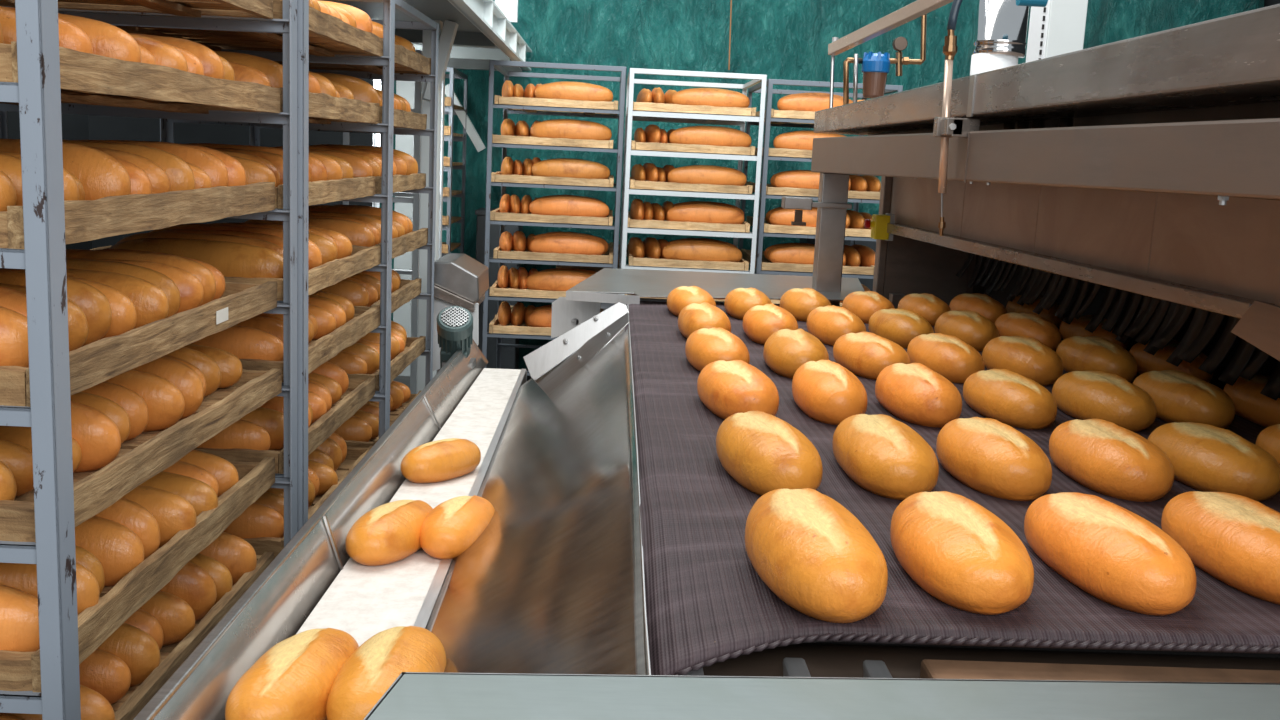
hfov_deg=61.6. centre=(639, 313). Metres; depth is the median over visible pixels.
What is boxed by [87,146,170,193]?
loaf
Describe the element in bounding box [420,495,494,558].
loaf
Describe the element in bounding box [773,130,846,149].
loaf
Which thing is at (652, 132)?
loaf
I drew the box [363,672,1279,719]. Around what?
metal panel
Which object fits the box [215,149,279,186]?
loaf
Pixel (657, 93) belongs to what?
loaf
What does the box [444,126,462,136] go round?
tray
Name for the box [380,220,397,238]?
loaf
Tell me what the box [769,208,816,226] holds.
loaf
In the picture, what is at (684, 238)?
loaf
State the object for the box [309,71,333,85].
loaf
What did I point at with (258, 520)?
loaf
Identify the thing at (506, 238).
loaf
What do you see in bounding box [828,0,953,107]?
pipe rail
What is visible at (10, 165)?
loaf
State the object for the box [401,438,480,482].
loaf
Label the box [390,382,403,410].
loaf
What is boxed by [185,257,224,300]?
loaf
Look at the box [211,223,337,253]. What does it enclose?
loaf
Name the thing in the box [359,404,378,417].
loaf
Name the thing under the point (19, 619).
loaf
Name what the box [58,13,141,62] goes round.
loaf
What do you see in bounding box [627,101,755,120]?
tray
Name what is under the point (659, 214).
loaf
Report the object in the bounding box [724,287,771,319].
loaf
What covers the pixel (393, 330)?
loaf
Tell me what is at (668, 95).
loaf
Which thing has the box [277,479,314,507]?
loaf
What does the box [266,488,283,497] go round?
loaf
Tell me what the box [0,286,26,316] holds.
loaf
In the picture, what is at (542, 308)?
loaf
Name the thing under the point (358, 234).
loaf
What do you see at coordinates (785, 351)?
loaf
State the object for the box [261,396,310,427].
loaf
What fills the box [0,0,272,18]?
tray
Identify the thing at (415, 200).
rack
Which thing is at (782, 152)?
tray
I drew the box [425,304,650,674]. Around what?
chute
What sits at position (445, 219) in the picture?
tray
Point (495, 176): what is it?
tray
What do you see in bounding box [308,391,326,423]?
loaf
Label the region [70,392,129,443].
loaf
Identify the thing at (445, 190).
tray
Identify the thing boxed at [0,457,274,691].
tray
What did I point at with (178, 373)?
loaf
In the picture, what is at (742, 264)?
tray
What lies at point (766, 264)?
tray
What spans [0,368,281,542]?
tray
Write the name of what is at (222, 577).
loaf
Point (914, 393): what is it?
loaf
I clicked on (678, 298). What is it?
loaf
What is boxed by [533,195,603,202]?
loaf
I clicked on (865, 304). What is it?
loaf
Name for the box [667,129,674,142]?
loaf
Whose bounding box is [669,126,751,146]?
loaf
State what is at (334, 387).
loaf
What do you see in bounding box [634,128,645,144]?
loaf
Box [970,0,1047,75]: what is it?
duct
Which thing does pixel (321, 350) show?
tray
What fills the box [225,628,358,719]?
loaf
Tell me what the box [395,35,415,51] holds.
loaf
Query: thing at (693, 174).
loaf
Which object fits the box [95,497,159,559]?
loaf
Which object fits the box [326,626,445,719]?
loaf
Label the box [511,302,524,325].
loaf
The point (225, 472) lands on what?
loaf
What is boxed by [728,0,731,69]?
hanging cord
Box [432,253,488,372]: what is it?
machine
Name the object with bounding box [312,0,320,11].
loaf
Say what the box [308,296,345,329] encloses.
loaf
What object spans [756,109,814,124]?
tray
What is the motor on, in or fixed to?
on the floor
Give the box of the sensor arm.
[781,196,851,225]
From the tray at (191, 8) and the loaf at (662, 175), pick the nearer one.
the tray at (191, 8)
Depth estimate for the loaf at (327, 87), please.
2.73 m
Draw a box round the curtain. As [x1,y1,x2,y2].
[956,253,1279,399]
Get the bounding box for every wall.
[7,111,91,249]
[88,79,527,370]
[380,0,1263,368]
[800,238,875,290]
[1264,0,1279,6]
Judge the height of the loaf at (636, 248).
0.107 m
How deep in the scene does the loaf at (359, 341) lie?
3.44 m
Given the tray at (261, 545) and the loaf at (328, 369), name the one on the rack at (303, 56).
the tray at (261, 545)
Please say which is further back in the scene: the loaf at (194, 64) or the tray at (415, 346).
the tray at (415, 346)
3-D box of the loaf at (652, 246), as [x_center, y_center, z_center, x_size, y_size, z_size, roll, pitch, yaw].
[0.061,-0.352,5.718,0.079,0.108,0.390,1,9,-12]
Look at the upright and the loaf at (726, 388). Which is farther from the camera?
the upright
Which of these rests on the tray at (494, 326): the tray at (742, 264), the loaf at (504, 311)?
the loaf at (504, 311)
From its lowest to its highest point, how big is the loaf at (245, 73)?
0.098 m
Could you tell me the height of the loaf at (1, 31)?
0.118 m
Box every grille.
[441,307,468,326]
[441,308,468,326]
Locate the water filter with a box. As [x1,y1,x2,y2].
[843,14,926,104]
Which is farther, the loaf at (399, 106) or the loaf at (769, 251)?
the loaf at (769, 251)
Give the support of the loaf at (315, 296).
on the tray at (321, 350)
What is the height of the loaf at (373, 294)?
0.110 m
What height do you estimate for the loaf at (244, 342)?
0.108 m
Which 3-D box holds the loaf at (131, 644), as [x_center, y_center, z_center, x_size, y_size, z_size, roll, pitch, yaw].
[-1.059,0.571,1.851,0.466,0.123,0.103,3,9,1]
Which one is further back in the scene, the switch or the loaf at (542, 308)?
the loaf at (542, 308)
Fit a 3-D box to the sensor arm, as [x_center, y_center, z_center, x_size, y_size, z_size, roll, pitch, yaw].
[0.537,-0.311,3.276,0.207,0.085,0.060,2,8,-2]
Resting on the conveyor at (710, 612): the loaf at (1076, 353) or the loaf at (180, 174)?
the loaf at (1076, 353)
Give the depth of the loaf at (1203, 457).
1.46 m
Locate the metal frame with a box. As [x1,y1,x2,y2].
[318,0,531,393]
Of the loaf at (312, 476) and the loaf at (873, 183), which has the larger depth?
the loaf at (873, 183)
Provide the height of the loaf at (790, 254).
0.109 m
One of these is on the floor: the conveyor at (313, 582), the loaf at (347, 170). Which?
the conveyor at (313, 582)
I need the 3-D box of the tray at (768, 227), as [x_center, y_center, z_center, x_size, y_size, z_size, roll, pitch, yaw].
[0.943,-0.479,5.908,0.627,0.057,0.745,2,8,-2]
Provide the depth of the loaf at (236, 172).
2.15 m
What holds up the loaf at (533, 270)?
on the tray at (495, 290)
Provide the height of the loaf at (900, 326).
0.080 m
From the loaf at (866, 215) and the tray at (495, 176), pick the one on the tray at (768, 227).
the loaf at (866, 215)
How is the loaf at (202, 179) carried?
on the tray at (85, 220)
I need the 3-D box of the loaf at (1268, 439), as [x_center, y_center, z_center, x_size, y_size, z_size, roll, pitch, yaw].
[0.982,0.204,1.532,0.125,0.082,0.242,2,9,-7]
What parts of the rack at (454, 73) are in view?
post, post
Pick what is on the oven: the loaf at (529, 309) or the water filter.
the water filter
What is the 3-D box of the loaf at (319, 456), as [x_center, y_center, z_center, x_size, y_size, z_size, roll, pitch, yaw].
[-1.065,0.407,2.969,0.434,0.115,0.096,3,8,1]
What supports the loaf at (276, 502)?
on the tray at (261, 545)
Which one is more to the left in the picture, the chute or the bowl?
the chute
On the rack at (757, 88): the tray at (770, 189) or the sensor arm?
the tray at (770, 189)
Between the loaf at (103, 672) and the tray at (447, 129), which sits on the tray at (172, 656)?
the loaf at (103, 672)
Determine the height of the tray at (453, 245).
0.052 m
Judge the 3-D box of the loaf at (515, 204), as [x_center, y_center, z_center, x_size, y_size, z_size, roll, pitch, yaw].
[-0.666,-0.582,5.723,0.075,0.103,0.401,1,9,-13]
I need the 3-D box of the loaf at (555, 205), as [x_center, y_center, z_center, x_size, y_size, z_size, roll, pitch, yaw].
[-0.366,-0.551,5.556,0.416,0.116,0.100,3,8,0]
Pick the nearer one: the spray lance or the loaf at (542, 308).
the spray lance
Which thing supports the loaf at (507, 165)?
on the tray at (495, 176)
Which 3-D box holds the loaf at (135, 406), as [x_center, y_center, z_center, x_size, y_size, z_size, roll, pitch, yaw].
[-1.036,0.157,1.837,0.388,0.109,0.087,3,8,0]
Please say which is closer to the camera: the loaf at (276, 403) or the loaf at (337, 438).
the loaf at (276, 403)
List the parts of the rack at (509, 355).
lid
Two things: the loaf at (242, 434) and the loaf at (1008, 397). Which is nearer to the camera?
the loaf at (1008, 397)
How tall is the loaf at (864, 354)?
0.080 m
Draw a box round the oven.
[811,4,1279,374]
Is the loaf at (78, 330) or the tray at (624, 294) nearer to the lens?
the loaf at (78, 330)
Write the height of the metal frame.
2.100 m
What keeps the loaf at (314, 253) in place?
on the tray at (361, 259)
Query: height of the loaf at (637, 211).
0.114 m
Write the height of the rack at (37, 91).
1.921 m
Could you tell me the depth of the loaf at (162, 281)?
1.91 m
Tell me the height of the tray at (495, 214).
0.057 m
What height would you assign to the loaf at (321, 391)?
0.114 m
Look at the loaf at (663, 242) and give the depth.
5.62 m
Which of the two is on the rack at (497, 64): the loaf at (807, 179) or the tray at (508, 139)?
the tray at (508, 139)
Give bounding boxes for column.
[393,81,414,375]
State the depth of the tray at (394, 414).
3.57 m
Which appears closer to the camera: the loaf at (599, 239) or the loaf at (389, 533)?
the loaf at (389, 533)
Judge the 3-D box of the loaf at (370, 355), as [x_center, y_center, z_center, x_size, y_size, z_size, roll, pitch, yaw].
[-1.032,0.135,3.388,0.421,0.110,0.096,2,9,-5]
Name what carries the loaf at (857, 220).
on the tray at (768, 227)
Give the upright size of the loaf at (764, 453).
0.082 m
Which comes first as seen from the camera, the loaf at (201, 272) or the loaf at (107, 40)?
the loaf at (107, 40)
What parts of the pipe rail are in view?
hanger rod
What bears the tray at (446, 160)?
on the rack at (454, 73)
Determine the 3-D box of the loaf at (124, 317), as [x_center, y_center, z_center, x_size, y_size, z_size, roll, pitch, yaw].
[-1.024,-0.017,1.749,0.416,0.106,0.095,3,9,3]
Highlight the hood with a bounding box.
[434,253,488,301]
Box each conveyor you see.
[133,340,526,719]
[624,299,1279,682]
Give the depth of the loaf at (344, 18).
2.85 m
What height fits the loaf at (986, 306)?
0.081 m
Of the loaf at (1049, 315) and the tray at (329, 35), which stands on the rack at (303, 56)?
the tray at (329, 35)
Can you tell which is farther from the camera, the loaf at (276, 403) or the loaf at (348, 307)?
the loaf at (348, 307)
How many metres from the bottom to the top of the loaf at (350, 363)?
0.103 m
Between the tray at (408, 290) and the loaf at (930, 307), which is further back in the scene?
the tray at (408, 290)
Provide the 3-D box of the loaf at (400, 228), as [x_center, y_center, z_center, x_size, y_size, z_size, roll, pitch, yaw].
[-1.007,-0.294,3.649,0.418,0.099,0.094,2,9,-1]
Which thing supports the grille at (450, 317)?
attached to the motor
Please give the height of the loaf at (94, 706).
0.115 m
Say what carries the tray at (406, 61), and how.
on the rack at (424, 22)
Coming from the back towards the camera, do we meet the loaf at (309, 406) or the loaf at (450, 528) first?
the loaf at (309, 406)
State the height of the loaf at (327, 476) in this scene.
0.106 m
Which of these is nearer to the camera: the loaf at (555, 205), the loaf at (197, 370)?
the loaf at (197, 370)
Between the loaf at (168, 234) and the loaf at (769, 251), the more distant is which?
the loaf at (769, 251)
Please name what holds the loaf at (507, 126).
on the tray at (508, 139)
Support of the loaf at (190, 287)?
on the tray at (92, 364)
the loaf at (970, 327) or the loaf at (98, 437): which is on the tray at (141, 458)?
the loaf at (98, 437)
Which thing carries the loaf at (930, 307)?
on the conveyor at (710, 612)
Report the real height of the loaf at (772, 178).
0.110 m
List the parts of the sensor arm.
stem, bracket arm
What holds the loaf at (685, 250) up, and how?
on the tray at (742, 264)
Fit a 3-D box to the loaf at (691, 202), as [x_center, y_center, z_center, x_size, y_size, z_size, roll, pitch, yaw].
[0.344,-0.539,5.695,0.419,0.117,0.100,2,8,-2]
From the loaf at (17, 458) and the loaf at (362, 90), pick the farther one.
the loaf at (362, 90)
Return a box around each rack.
[0,0,296,719]
[0,0,393,531]
[177,0,438,438]
[343,50,444,393]
[442,67,467,256]
[475,208,522,368]
[482,60,626,375]
[556,244,619,309]
[619,68,766,294]
[739,79,902,278]
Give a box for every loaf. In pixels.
[0,6,16,43]
[0,23,3,43]
[0,139,130,199]
[0,152,78,200]
[0,153,22,205]
[0,170,16,210]
[0,268,168,328]
[0,269,111,346]
[0,283,88,350]
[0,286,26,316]
[0,306,28,367]
[0,426,81,471]
[0,439,33,496]
[0,461,16,500]
[0,562,99,614]
[0,584,39,651]
[0,713,21,719]
[3,713,41,719]
[6,7,92,53]
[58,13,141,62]
[62,140,194,190]
[66,249,215,305]
[66,257,203,313]
[66,259,179,317]
[67,276,136,339]
[70,173,84,199]
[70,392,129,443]
[71,401,120,472]
[73,140,228,186]
[75,516,143,585]
[75,545,104,595]
[79,648,130,703]
[80,684,114,719]
[81,381,148,440]
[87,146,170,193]
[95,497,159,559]
[98,623,159,686]
[106,369,184,431]
[109,238,282,277]
[112,140,245,185]
[114,157,151,194]
[116,231,282,255]
[123,485,196,547]
[124,609,163,649]
[128,33,223,78]
[130,34,187,71]
[133,356,203,419]
[138,44,155,64]
[139,591,194,645]
[140,471,217,516]
[151,224,321,269]
[158,229,282,247]
[159,561,216,621]
[163,461,218,496]
[164,42,203,74]
[164,355,205,394]
[166,347,221,397]
[179,450,238,496]
[184,344,242,387]
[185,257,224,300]
[186,162,211,188]
[189,143,311,181]
[190,554,232,603]
[191,325,282,360]
[196,420,270,449]
[198,532,256,585]
[208,147,282,156]
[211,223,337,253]
[214,51,282,87]
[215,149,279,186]
[217,149,282,184]
[218,55,234,80]
[223,502,283,537]
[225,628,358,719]
[226,144,327,181]
[229,62,270,86]
[232,156,275,186]
[236,315,282,342]
[240,407,283,449]
[244,215,379,245]
[249,217,374,246]
[255,492,283,517]
[259,313,282,321]
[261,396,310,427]
[262,313,313,343]
[264,223,351,258]
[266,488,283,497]
[272,147,371,176]
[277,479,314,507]
[279,146,381,175]
[281,148,341,179]
[282,65,320,92]
[282,148,352,178]
[308,205,408,234]
[308,211,380,243]
[308,233,336,264]
[308,295,343,309]
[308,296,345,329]
[308,304,335,338]
[308,312,317,337]
[308,372,341,404]
[308,378,330,394]
[308,381,331,412]
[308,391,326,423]
[308,403,312,421]
[308,449,333,469]
[308,460,337,495]
[308,467,318,496]
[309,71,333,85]
[309,73,336,96]
[309,149,380,175]
[310,144,417,174]
[311,291,354,322]
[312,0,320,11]
[312,362,348,394]
[314,72,378,102]
[316,437,341,470]
[317,0,331,15]
[319,279,368,305]
[320,1,356,27]
[322,1,372,32]
[326,5,341,19]
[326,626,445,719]
[327,351,366,373]
[329,432,346,462]
[331,81,353,98]
[334,416,371,441]
[337,11,349,24]
[342,343,379,373]
[346,277,377,306]
[346,500,432,565]
[348,213,404,236]
[350,148,406,174]
[351,273,379,300]
[353,410,378,439]
[356,340,379,354]
[359,339,379,350]
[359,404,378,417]
[360,271,392,291]
[360,332,399,359]
[361,150,396,174]
[366,401,378,407]
[372,21,382,37]
[373,271,399,292]
[375,89,381,98]
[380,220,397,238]
[381,90,410,111]
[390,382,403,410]
[390,395,392,409]
[391,321,406,339]
[391,328,405,345]
[391,332,404,353]
[392,381,410,402]
[394,94,405,110]
[394,96,401,109]
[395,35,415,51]
[398,212,412,233]
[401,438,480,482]
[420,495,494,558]
[497,265,508,287]
[498,301,510,325]
[499,194,510,212]
[499,231,512,250]
[501,119,514,135]
[501,157,513,174]
[502,80,513,96]
[508,267,518,288]
[510,195,520,212]
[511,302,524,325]
[513,84,523,96]
[513,160,522,174]
[513,231,526,251]
[515,121,529,136]
[518,267,528,288]
[521,195,531,213]
[522,159,531,175]
[524,84,534,97]
[524,305,534,326]
[526,271,591,290]
[527,234,534,251]
[528,268,537,274]
[528,309,551,326]
[529,196,608,216]
[529,235,604,254]
[529,269,593,275]
[530,119,611,139]
[531,158,609,178]
[532,157,540,175]
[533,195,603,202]
[533,232,607,253]
[533,307,551,311]
[534,81,612,101]
[542,268,596,273]
[628,237,644,257]
[630,199,644,219]
[631,164,645,180]
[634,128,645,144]
[636,88,652,102]
[643,163,658,181]
[643,201,653,219]
[643,237,660,258]
[644,124,660,142]
[651,87,664,103]
[651,203,664,220]
[657,167,665,181]
[658,239,668,258]
[660,129,667,142]
[662,201,674,220]
[662,241,741,261]
[663,165,674,181]
[664,90,676,103]
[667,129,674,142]
[667,203,743,223]
[667,286,715,316]
[668,165,746,185]
[668,239,736,247]
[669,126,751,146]
[670,238,735,246]
[672,88,749,107]
[674,201,743,213]
[678,302,730,338]
[685,327,749,371]
[697,360,778,419]
[716,411,822,495]
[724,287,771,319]
[743,303,797,344]
[745,488,887,622]
[763,329,828,378]
[764,243,814,258]
[766,207,817,224]
[767,244,814,260]
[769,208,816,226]
[769,246,814,264]
[770,170,799,186]
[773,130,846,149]
[774,170,819,188]
[777,93,852,111]
[780,288,830,321]
[792,360,866,424]
[807,305,865,345]
[832,414,938,499]
[833,332,910,379]
[842,291,894,323]
[843,253,845,265]
[844,245,860,266]
[846,213,849,228]
[847,210,864,228]
[849,175,866,190]
[851,244,874,266]
[859,212,871,228]
[861,175,880,191]
[861,284,869,290]
[869,308,933,347]
[875,363,961,427]
[890,491,1033,614]
[898,293,950,325]
[907,333,984,382]
[934,310,998,350]
[936,417,1051,500]
[949,293,1006,323]
[963,369,1056,428]
[982,336,1062,385]
[995,312,1060,349]
[1006,295,1065,326]
[1024,492,1196,615]
[1049,419,1173,501]
[1052,371,1156,431]
[1056,336,1136,382]
[1059,315,1128,348]
[1129,339,1212,382]
[1133,370,1234,428]
[1148,422,1279,501]
[1161,491,1279,604]
[1223,375,1279,426]
[1255,424,1279,464]
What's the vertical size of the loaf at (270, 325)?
0.114 m
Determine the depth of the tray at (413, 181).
3.53 m
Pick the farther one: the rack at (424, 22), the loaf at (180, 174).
the rack at (424, 22)
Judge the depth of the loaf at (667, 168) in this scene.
5.57 m
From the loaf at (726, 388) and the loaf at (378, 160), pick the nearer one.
the loaf at (726, 388)
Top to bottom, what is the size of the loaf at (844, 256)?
0.106 m
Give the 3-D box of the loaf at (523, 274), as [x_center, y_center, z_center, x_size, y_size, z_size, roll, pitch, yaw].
[-0.630,-0.196,5.782,0.075,0.105,0.405,1,9,-12]
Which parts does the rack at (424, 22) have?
post, post, post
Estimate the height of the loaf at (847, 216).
0.115 m
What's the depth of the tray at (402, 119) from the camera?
3.54 m
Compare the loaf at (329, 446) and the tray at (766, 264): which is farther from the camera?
the tray at (766, 264)
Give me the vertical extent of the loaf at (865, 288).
0.097 m
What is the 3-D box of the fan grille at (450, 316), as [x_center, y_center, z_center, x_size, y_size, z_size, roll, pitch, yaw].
[-0.605,0.009,3.511,0.090,0.055,0.074,2,8,-2]
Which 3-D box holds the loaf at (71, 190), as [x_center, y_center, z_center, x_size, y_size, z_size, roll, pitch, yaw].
[-1.012,-0.188,1.554,0.403,0.104,0.090,3,8,2]
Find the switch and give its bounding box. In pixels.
[864,213,894,240]
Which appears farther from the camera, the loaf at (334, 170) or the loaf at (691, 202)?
the loaf at (691, 202)
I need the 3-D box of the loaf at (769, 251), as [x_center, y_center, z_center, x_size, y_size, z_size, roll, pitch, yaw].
[0.870,-0.316,5.711,0.394,0.110,0.094,3,8,-1]
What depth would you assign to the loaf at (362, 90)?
3.17 m
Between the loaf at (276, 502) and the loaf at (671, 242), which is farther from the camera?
the loaf at (671, 242)
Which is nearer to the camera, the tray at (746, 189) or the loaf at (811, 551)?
the loaf at (811, 551)
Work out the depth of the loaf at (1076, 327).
2.61 m
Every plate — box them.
[523,302,628,394]
[551,297,600,337]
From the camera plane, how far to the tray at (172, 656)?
1.94 m
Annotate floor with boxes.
[393,376,530,388]
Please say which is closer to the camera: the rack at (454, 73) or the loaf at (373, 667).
the loaf at (373, 667)
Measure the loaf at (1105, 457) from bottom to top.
0.081 m
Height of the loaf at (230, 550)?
0.126 m
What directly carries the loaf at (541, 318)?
on the tray at (494, 326)
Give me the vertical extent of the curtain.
0.188 m
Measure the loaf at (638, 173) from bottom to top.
0.103 m
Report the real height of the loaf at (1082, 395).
0.082 m
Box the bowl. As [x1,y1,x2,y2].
[863,72,886,97]
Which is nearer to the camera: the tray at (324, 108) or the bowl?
the tray at (324, 108)
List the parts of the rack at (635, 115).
post, post, post, post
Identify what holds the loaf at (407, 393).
on the tray at (394, 414)
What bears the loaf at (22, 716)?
on the tray at (172, 656)
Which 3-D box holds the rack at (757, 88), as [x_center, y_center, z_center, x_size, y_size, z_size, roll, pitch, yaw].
[0.933,-0.289,5.951,0.735,1.901,0.800,2,8,-2]
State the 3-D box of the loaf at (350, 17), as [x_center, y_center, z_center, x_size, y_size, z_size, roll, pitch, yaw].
[-0.982,-0.797,2.916,0.437,0.120,0.097,3,9,4]
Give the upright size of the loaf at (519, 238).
0.107 m
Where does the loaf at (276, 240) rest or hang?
on the tray at (361, 259)
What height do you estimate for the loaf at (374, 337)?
0.114 m
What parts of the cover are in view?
leg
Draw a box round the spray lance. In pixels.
[933,0,979,235]
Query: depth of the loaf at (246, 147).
2.67 m
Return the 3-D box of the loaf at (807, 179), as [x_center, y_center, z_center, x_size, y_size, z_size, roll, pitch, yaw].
[0.890,-0.688,5.569,0.394,0.110,0.100,3,8,0]
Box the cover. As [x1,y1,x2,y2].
[566,268,904,310]
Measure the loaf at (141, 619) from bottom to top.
0.115 m
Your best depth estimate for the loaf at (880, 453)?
1.39 m
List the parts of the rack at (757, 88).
post, post, post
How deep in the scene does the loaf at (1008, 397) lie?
1.80 m
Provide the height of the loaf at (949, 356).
0.082 m
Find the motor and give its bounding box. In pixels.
[437,306,475,368]
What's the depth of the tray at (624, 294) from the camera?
5.51 m
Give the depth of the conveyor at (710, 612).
1.07 m
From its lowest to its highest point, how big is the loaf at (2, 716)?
0.136 m
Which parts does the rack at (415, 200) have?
post, post, post, post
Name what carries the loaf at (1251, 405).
on the conveyor at (710, 612)
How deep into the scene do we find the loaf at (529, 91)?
5.49 m
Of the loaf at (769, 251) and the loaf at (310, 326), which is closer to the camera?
the loaf at (310, 326)
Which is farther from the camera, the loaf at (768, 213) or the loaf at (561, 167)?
the loaf at (768, 213)
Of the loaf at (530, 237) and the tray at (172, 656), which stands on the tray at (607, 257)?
the loaf at (530, 237)
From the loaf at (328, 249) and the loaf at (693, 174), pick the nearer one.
the loaf at (328, 249)
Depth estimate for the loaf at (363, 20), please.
2.97 m
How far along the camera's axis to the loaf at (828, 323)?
2.50 m
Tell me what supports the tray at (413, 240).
on the rack at (424, 22)
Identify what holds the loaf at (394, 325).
on the tray at (415, 346)
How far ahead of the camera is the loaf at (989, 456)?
1.41 m
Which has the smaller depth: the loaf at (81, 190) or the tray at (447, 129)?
the loaf at (81, 190)
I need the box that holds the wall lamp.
[495,0,517,22]
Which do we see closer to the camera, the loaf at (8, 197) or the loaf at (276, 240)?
the loaf at (8, 197)
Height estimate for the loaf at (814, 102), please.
0.116 m
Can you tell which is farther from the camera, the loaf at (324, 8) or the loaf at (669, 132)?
the loaf at (669, 132)
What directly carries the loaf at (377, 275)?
on the tray at (408, 290)
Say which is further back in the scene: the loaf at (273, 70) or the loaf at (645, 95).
the loaf at (645, 95)
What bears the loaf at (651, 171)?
on the tray at (746, 189)
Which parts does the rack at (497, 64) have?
post, post, post, post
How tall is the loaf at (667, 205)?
0.108 m
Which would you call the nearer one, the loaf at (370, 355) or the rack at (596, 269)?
the loaf at (370, 355)
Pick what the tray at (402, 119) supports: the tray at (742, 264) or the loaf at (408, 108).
the loaf at (408, 108)
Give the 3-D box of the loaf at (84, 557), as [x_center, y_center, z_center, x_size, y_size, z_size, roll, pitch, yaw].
[-1.050,0.392,1.650,0.440,0.120,0.102,3,8,0]
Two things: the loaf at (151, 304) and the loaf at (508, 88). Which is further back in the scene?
the loaf at (508, 88)
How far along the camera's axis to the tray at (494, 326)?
5.58 m
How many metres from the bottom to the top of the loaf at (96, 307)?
0.124 m
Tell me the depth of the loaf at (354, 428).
3.31 m
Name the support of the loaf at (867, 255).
on the tray at (766, 264)
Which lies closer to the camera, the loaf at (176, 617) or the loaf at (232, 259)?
the loaf at (176, 617)
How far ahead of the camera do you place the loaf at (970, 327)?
2.53 m
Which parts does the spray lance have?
rod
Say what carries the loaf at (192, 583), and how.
on the tray at (172, 656)
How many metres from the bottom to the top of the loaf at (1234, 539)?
0.079 m
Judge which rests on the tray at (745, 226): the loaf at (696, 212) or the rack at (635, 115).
the loaf at (696, 212)
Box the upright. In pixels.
[1026,0,1087,61]
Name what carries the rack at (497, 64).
on the floor
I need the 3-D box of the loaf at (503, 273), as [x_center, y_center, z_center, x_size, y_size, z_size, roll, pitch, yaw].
[-0.735,-0.203,5.779,0.065,0.107,0.398,2,9,-8]
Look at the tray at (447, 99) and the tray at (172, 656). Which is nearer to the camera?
the tray at (172, 656)
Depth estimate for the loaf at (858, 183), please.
5.62 m
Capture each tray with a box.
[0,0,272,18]
[0,41,279,113]
[0,182,274,248]
[0,281,276,406]
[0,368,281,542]
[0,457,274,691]
[64,0,382,56]
[90,246,380,300]
[111,552,273,719]
[193,377,375,473]
[239,306,379,381]
[242,446,372,557]
[274,44,430,74]
[275,176,375,208]
[280,87,379,123]
[345,391,420,447]
[347,336,425,390]
[352,228,427,258]
[354,278,421,312]
[355,173,425,193]
[379,106,426,129]
[442,215,460,224]
[442,242,460,252]
[443,156,462,165]
[443,187,461,196]
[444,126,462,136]
[445,97,463,109]
[489,306,602,335]
[490,208,612,225]
[490,280,565,298]
[491,171,613,186]
[492,134,612,148]
[493,242,612,263]
[494,95,617,114]
[624,294,724,300]
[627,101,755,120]
[627,211,749,232]
[627,245,748,270]
[629,177,752,193]
[631,140,754,154]
[741,249,873,274]
[746,182,879,199]
[746,216,870,236]
[755,148,811,157]
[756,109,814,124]
[771,300,841,305]
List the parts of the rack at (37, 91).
post, post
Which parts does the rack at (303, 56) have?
post, post, post, post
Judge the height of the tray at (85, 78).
0.069 m
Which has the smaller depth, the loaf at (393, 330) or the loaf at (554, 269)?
the loaf at (393, 330)
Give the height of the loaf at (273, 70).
0.121 m
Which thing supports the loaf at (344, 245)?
on the tray at (361, 259)
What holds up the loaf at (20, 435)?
on the tray at (141, 458)
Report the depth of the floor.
6.87 m
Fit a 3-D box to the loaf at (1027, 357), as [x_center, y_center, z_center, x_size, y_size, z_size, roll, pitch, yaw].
[0.795,0.089,2.239,0.126,0.084,0.235,2,9,-7]
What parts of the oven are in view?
support post, panel, plate, panel, rail, panel, panel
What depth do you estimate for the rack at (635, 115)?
5.43 m
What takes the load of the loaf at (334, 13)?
on the tray at (329, 35)
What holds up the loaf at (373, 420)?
on the tray at (394, 414)
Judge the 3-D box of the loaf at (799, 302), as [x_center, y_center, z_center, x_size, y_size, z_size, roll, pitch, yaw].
[0.452,-0.030,2.939,0.124,0.082,0.237,2,9,-7]
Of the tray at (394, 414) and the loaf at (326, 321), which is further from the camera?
the tray at (394, 414)
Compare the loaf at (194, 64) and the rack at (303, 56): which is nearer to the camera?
the loaf at (194, 64)
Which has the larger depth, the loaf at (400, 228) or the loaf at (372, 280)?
the loaf at (400, 228)
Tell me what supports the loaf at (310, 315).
on the tray at (321, 350)
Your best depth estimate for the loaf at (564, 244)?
5.55 m
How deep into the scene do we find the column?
6.81 m
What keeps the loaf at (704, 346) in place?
on the conveyor at (710, 612)
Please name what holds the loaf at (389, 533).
on the conveyor at (313, 582)
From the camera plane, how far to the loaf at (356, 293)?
3.25 m
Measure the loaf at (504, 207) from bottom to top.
0.104 m
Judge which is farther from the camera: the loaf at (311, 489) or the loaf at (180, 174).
the loaf at (311, 489)
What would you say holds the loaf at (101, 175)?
on the tray at (85, 220)
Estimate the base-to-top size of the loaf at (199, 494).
0.113 m
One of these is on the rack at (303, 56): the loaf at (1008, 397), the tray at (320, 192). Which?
the tray at (320, 192)
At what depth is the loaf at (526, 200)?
5.57 m
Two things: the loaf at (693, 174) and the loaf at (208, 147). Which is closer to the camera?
the loaf at (208, 147)
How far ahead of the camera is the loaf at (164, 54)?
1.82 m
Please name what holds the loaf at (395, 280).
on the tray at (408, 290)
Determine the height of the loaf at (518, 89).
0.096 m
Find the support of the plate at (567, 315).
attached to the cover
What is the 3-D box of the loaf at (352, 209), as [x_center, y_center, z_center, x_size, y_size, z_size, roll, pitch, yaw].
[-1.016,-0.316,3.717,0.434,0.122,0.096,3,9,2]
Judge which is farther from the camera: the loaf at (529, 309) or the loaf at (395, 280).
the loaf at (529, 309)
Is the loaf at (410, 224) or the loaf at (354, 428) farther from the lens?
the loaf at (410, 224)
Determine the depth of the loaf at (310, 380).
2.89 m
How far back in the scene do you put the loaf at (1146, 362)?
2.23 m
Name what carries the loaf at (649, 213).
on the tray at (745, 226)

